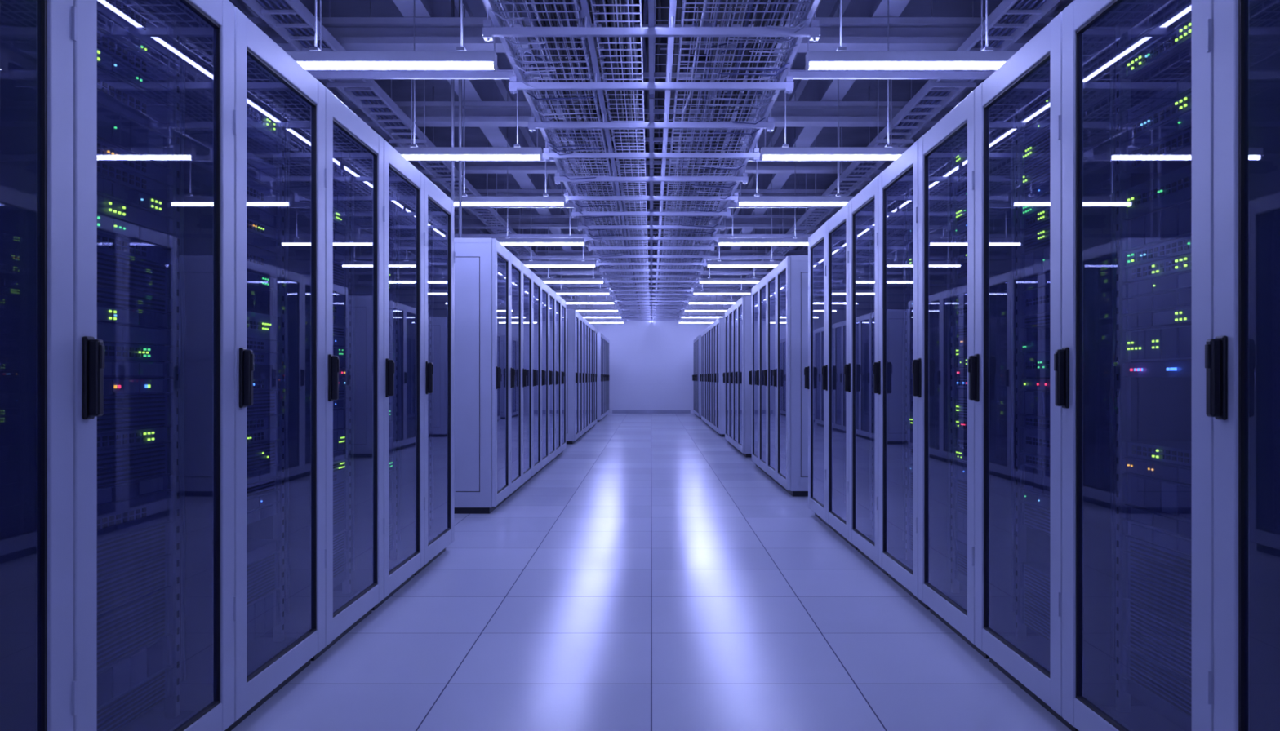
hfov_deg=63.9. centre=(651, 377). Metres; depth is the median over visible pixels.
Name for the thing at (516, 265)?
rack
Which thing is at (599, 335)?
rack
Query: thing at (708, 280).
ceiling light fixture
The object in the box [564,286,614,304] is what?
ceiling light fixture
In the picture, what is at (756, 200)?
ceiling light fixture
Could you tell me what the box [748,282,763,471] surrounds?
rack
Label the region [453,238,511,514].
rack
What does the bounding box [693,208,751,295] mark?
ceiling light fixture
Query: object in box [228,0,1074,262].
ceiling
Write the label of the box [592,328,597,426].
rack
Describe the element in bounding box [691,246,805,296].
ceiling light fixture
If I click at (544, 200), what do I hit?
ceiling light fixture
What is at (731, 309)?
rack
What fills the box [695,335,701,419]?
rack
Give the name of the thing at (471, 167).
cross beam
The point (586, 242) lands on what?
cross beam
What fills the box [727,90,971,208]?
ceiling light fixture
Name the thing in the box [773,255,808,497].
rack
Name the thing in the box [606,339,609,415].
rack
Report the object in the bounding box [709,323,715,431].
rack
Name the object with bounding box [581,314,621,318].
ceiling light fixture
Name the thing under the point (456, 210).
steel beam
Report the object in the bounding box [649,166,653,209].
support rail
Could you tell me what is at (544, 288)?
rack
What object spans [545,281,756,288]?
cross beam
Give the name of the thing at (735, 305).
rack
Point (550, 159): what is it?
ceiling light fixture
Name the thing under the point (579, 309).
ceiling light fixture
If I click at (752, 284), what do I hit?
ceiling light fixture
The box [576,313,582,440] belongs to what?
rack
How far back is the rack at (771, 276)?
10.36 m
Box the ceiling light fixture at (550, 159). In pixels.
[243,12,554,161]
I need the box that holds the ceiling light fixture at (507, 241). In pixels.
[495,93,585,246]
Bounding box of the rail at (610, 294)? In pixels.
[558,293,610,296]
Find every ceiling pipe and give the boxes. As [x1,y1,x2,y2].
[231,0,601,262]
[702,0,1071,262]
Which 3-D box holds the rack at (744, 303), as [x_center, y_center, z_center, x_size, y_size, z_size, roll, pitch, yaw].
[1.707,-0.015,13.904,1.086,2.130,0.804,0,0,0]
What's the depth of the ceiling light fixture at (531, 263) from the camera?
14.07 m
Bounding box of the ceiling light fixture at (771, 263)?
[706,139,782,267]
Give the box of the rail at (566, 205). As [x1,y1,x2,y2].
[331,91,575,208]
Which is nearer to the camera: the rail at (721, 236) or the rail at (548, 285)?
the rail at (721, 236)
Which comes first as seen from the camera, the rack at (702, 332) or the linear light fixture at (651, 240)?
the linear light fixture at (651, 240)
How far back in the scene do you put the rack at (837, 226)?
6.99 m
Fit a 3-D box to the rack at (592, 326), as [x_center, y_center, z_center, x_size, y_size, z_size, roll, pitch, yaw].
[-1.707,-0.015,20.727,1.086,2.130,0.819,0,0,0]
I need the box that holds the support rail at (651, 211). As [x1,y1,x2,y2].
[649,209,653,236]
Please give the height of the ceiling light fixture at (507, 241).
1.830 m
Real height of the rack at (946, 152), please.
2.130 m
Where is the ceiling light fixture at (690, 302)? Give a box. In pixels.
[688,286,737,304]
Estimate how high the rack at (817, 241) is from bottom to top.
2.130 m
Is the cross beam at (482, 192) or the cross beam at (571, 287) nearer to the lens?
the cross beam at (482, 192)
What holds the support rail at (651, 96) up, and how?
attached to the cable tray at (596, 52)
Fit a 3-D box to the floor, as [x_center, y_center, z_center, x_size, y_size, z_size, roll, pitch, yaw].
[0.000,1.100,13.350,10.400,0.100,33.700,0,0,0]
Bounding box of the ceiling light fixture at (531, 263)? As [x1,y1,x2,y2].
[520,139,595,267]
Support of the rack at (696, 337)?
on the floor
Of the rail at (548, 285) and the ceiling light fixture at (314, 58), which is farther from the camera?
the rail at (548, 285)
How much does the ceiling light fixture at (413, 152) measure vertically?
1.830 m
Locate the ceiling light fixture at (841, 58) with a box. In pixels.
[805,0,1017,71]
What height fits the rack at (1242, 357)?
2.130 m
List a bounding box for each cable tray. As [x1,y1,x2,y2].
[242,0,575,298]
[482,0,820,321]
[727,0,1060,298]
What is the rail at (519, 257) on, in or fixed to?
hanging from the ceiling
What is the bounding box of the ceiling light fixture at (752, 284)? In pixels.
[695,231,755,286]
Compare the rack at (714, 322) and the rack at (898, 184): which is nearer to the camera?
the rack at (898, 184)
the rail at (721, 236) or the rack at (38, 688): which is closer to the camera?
the rack at (38, 688)
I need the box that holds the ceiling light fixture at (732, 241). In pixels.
[717,93,808,246]
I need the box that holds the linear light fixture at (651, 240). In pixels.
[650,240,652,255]
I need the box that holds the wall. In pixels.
[551,280,751,413]
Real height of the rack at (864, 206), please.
2.130 m
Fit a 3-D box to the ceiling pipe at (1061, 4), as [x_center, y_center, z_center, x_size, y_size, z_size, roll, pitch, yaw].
[2.135,-3.076,13.350,2.030,0.548,33.100,0,0,0]
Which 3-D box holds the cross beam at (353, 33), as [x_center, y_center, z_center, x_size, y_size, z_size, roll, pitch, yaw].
[0.000,-2.598,7.770,10.200,0.195,0.220,0,0,0]
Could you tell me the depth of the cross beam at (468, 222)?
17.02 m
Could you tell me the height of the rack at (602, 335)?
2.130 m
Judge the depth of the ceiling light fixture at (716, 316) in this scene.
26.09 m
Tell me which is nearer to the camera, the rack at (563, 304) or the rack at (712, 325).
the rack at (563, 304)
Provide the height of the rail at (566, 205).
1.540 m
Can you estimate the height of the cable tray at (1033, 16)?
1.080 m
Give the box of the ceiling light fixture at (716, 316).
[681,248,723,318]
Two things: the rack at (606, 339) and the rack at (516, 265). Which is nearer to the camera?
the rack at (516, 265)
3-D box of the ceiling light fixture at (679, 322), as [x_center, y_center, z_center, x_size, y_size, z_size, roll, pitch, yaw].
[1.295,-2.435,28.600,1.060,1.830,0.080,0,0,0]
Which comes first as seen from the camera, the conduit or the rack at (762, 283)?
the conduit
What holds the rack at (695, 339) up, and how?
on the floor
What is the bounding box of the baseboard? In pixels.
[612,410,690,413]
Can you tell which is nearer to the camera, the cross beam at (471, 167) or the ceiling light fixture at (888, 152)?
the ceiling light fixture at (888, 152)
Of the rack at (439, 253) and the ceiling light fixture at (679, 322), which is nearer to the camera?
the rack at (439, 253)
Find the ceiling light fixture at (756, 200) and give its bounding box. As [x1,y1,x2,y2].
[737,7,854,206]
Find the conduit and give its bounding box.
[450,0,462,238]
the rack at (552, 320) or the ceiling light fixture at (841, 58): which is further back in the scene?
the rack at (552, 320)
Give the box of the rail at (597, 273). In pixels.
[533,234,603,275]
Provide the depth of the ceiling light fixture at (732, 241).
11.77 m
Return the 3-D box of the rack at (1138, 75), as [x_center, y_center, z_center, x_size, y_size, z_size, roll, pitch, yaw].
[1.707,-0.015,2.598,1.086,2.130,0.804,0,0,0]
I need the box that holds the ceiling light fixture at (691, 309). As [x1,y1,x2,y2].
[684,287,728,311]
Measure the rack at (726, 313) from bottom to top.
2.130 m
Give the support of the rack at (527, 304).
on the floor
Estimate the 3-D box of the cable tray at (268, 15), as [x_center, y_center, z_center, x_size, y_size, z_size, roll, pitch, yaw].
[-2.350,-2.810,13.894,0.360,1.080,31.812,0,0,0]
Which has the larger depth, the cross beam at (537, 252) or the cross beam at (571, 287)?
the cross beam at (571, 287)
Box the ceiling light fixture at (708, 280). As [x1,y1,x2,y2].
[698,276,762,284]
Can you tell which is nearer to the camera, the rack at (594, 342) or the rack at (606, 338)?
the rack at (594, 342)
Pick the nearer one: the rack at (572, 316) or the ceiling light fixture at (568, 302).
the rack at (572, 316)
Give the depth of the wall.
30.20 m
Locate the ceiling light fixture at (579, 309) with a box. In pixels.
[572,307,617,311]
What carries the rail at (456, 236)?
hanging from the ceiling
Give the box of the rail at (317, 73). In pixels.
[306,0,517,79]
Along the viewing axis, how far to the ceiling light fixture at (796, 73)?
6.18 m
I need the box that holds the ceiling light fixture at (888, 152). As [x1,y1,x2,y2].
[760,0,910,160]
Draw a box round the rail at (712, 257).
[705,177,875,259]
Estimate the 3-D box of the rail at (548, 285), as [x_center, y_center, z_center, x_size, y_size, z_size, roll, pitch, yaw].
[-2.800,-2.580,20.300,4.000,1.540,0.060,0,0,0]
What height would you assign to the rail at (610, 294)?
1.540 m
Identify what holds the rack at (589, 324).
on the floor
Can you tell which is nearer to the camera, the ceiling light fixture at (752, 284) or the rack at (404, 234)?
the rack at (404, 234)
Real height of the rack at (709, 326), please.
2.130 m
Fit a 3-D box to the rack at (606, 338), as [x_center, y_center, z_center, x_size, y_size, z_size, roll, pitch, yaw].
[-1.707,-0.015,27.180,1.086,2.130,0.819,0,0,0]
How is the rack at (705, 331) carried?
on the floor
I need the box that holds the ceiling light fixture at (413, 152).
[392,0,542,160]
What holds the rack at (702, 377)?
on the floor
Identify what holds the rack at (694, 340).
on the floor
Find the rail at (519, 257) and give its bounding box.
[427,177,597,259]
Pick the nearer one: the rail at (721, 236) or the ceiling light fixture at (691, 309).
the rail at (721, 236)
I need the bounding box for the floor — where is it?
[231,413,1071,730]
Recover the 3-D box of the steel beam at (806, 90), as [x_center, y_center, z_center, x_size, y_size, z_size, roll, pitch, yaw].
[1.750,-3.025,13.350,0.200,0.650,33.700,0,0,0]
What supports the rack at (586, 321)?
on the floor
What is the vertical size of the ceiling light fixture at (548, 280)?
1.830 m
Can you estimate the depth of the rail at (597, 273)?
17.93 m
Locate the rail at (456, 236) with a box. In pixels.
[387,142,587,238]
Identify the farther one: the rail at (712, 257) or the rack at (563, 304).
the rail at (712, 257)
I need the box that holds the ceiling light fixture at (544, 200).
[447,7,564,206]
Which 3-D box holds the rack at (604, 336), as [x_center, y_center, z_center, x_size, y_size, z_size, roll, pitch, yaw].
[-1.707,-0.015,26.358,1.086,2.130,0.819,0,0,0]
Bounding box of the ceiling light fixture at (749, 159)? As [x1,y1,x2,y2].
[747,11,1059,161]
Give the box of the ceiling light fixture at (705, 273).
[697,211,769,275]
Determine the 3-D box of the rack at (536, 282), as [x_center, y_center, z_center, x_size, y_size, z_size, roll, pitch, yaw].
[-1.707,-0.015,10.780,1.086,2.130,0.819,0,0,0]
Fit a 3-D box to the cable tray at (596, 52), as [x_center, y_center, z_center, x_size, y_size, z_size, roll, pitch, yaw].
[0.000,-2.465,13.649,1.580,1.770,32.303,0,0,0]
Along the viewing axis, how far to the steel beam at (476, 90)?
11.30 m
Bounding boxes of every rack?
[0,0,76,730]
[73,0,236,730]
[224,6,327,730]
[310,87,385,661]
[371,139,425,610]
[414,175,455,575]
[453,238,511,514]
[503,252,523,501]
[516,262,533,490]
[527,271,542,481]
[536,280,549,474]
[544,286,555,467]
[551,292,561,462]
[557,297,566,456]
[566,309,579,444]
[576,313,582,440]
[579,316,586,438]
[582,319,588,435]
[585,322,591,433]
[588,324,593,430]
[591,326,595,428]
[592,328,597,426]
[597,332,602,422]
[600,334,604,421]
[601,336,605,419]
[603,337,607,417]
[605,338,608,416]
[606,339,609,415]
[692,339,696,415]
[693,338,697,417]
[694,337,698,417]
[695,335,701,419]
[699,332,705,422]
[701,330,706,424]
[702,328,708,426]
[705,327,711,427]
[706,324,713,430]
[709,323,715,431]
[711,320,719,434]
[714,317,724,436]
[722,309,732,445]
[726,305,736,448]
[730,302,741,453]
[734,296,751,457]
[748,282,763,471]
[755,275,771,478]
[763,266,781,486]
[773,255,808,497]
[804,222,833,530]
[822,201,857,550]
[844,175,888,575]
[872,139,929,609]
[911,89,989,658]
[967,12,1079,730]
[1053,0,1213,730]
[1204,0,1279,730]
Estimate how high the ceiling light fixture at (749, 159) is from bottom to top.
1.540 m
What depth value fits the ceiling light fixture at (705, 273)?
17.93 m
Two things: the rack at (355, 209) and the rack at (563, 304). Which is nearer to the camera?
the rack at (355, 209)
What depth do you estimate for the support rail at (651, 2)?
5.07 m
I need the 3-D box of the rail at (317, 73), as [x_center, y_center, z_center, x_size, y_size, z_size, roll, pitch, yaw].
[-2.800,-2.580,6.200,4.000,1.540,0.060,0,0,0]
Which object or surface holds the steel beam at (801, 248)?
attached to the ceiling
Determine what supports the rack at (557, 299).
on the floor
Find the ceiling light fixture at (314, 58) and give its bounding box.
[284,0,497,71]
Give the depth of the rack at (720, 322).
18.20 m
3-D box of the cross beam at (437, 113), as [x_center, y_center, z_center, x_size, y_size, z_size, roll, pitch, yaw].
[0.000,-2.598,10.100,10.200,0.195,0.220,0,0,0]
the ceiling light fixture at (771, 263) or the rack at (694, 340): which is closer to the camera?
the ceiling light fixture at (771, 263)
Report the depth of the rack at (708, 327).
21.99 m
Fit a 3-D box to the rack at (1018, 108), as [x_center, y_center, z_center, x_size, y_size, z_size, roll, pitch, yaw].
[1.707,-0.015,3.406,1.086,2.130,0.804,0,0,0]
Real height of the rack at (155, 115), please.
2.130 m
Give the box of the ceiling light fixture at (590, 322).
[587,320,623,323]
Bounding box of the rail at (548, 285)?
[479,229,609,286]
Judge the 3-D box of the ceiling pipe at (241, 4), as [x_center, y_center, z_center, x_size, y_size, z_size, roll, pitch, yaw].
[-2.135,-3.076,13.350,2.030,0.548,33.100,0,0,0]
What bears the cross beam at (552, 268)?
attached to the ceiling
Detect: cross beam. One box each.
[247,17,1054,53]
[341,101,960,127]
[408,153,893,173]
[440,189,862,205]
[454,215,833,229]
[503,235,808,246]
[509,250,808,260]
[527,265,775,271]
[536,274,765,281]
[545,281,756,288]
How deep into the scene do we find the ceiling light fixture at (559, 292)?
18.77 m
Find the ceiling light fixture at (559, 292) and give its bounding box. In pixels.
[553,208,609,295]
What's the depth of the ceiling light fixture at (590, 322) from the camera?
28.57 m
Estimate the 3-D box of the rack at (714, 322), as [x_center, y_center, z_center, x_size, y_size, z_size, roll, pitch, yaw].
[1.707,-0.015,19.412,1.086,2.130,0.804,0,0,0]
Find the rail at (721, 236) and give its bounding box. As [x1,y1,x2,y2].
[714,141,915,238]
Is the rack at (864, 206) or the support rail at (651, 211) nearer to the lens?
the rack at (864, 206)
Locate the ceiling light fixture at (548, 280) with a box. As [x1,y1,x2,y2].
[540,201,604,284]
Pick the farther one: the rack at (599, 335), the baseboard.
the baseboard
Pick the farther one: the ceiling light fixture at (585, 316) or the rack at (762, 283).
the ceiling light fixture at (585, 316)
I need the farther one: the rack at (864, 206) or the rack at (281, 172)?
the rack at (864, 206)
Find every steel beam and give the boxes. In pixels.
[392,0,592,261]
[454,208,488,234]
[709,0,910,261]
[796,246,808,250]
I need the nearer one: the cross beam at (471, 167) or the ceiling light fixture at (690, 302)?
the cross beam at (471, 167)
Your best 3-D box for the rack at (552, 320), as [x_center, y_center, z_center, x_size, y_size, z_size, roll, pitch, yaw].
[-1.707,-0.015,12.427,1.086,2.130,0.819,0,0,0]
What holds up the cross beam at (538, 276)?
attached to the ceiling
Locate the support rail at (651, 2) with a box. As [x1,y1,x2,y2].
[648,0,654,94]
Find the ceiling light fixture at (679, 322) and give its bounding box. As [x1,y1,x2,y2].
[678,260,715,323]
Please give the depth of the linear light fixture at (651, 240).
12.76 m
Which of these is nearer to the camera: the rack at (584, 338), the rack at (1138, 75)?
the rack at (1138, 75)
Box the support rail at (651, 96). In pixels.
[648,94,653,166]

